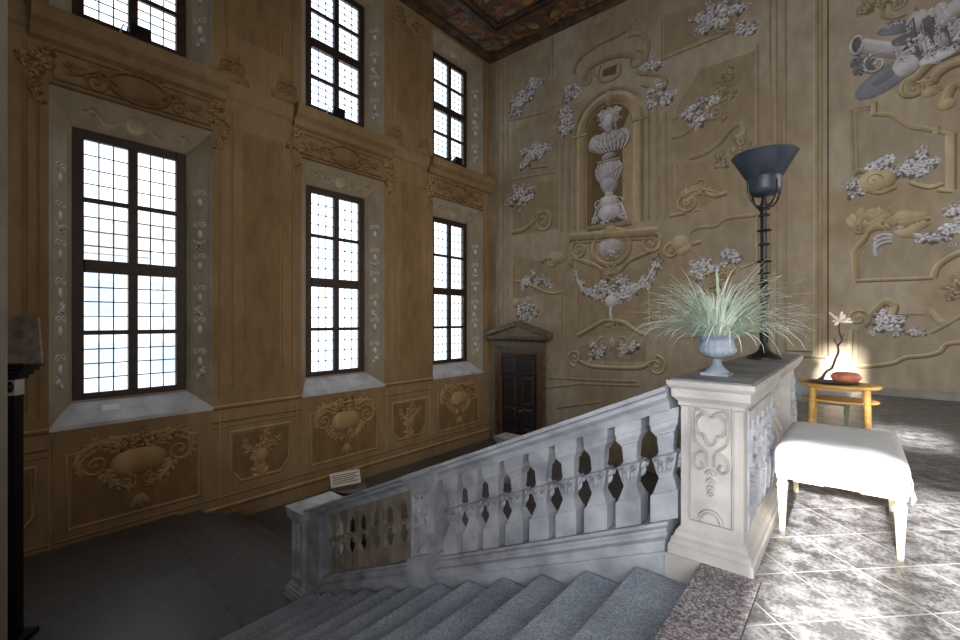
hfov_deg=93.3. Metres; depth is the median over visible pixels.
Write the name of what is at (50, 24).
trim
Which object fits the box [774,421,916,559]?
upholstered bench
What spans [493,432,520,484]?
stone newel
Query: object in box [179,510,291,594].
steps
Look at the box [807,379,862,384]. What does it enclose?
plate
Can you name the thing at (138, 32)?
floodlight
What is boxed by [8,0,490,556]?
wall
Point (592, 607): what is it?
staircase
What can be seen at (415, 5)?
trim
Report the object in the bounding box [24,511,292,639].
floor
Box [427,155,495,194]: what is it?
trim
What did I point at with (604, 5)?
trim
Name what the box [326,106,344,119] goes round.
floodlight
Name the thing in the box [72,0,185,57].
window
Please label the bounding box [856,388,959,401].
baseboard
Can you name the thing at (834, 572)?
floor
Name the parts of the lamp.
lamp shade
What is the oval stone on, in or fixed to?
on the plate
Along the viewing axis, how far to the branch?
5.17 m
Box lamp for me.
[731,144,798,359]
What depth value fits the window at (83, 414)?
8.22 m
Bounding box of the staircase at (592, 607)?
[218,567,687,639]
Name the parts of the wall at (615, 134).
panel moulding, shaped panel, shaped panel, shaped panel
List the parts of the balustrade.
carved panel, carved panel, handrail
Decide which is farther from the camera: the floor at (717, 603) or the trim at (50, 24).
the trim at (50, 24)
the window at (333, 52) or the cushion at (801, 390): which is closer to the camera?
the cushion at (801, 390)
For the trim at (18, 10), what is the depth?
9.47 m
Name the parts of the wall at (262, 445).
pilaster panel, bouquet panel, dado panel, dado moulding, pilaster panel, bouquet panel, pilaster panel, dado panel, bouquet panel, pilaster panel, pilaster panel, dado panel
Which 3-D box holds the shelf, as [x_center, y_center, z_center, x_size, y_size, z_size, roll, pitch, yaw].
[4.116,0.902,5.188,0.700,0.025,0.490,0,0,40]
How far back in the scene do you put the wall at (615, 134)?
10.90 m
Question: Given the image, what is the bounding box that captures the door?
[485,321,552,435]
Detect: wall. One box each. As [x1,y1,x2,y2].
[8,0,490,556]
[490,0,959,477]
[665,550,701,584]
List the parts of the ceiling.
border moulding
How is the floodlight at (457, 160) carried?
on the trim at (439, 167)
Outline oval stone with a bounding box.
[830,372,861,382]
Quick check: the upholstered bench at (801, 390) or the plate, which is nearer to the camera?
the plate
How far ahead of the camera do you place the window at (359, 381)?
11.43 m
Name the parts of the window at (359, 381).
frame, sill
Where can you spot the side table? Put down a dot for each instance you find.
(865, 389)
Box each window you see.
[49,127,212,432]
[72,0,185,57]
[302,185,384,397]
[306,0,363,127]
[433,51,466,167]
[433,216,482,379]
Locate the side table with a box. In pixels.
[800,380,882,428]
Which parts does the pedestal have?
carved panel, parapet rail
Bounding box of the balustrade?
[283,386,680,601]
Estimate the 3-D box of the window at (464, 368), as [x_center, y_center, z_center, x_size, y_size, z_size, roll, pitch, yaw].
[-0.844,-0.762,14.532,0.550,5.005,2.340,0,0,40]
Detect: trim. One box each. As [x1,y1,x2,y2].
[8,0,429,168]
[29,0,230,102]
[292,102,397,160]
[399,0,490,63]
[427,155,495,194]
[489,0,626,63]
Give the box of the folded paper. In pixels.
[102,403,121,410]
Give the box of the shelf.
[802,395,879,404]
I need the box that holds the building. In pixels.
[84,217,174,392]
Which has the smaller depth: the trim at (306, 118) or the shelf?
the shelf
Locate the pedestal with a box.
[666,353,802,578]
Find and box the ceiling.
[418,0,602,53]
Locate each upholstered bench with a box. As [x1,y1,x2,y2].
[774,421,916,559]
[795,380,851,426]
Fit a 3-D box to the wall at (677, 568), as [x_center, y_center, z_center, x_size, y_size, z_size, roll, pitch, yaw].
[4.431,2.901,2.167,5.960,2.798,15.400,0,0,40]
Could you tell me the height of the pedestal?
1.128 m
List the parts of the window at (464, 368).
frame, sill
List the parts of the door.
frame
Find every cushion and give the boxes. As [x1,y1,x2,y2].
[774,421,910,496]
[795,380,851,404]
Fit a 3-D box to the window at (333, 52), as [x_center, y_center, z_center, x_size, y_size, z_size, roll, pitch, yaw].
[-3.493,-6.600,11.350,0.550,3.600,2.340,0,0,40]
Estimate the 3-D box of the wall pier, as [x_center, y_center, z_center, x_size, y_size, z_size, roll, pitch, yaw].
[-5.038,-2.710,3.623,0.320,12.580,1.725,0,0,40]
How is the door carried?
in the wall at (615, 134)
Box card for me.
[330,469,360,487]
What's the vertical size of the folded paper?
0.083 m
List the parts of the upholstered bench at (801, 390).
seat frame, leg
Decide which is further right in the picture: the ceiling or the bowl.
the bowl
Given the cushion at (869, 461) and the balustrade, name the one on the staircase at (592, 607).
the balustrade
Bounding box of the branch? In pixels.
[816,311,852,379]
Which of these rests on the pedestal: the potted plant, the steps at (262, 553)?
the potted plant
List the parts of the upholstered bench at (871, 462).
leg, leg, rail moulding, seat frame, rail moulding, leg, leg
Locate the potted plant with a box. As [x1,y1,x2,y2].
[624,261,821,376]
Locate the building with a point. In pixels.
(91, 224)
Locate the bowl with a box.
[696,335,736,358]
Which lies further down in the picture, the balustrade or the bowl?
the balustrade
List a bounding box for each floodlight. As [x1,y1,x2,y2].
[120,22,151,44]
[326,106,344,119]
[451,156,462,165]
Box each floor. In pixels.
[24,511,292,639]
[246,438,680,549]
[653,563,760,639]
[667,393,959,639]
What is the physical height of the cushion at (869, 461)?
0.245 m
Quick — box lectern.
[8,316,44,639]
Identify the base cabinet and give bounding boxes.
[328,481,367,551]
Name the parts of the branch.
stem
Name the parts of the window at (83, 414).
frame, sill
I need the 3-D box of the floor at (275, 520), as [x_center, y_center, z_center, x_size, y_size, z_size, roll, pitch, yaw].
[1.092,4.215,9.597,8.800,0.370,8.250,0,0,40]
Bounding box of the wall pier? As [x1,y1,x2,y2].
[0,0,7,639]

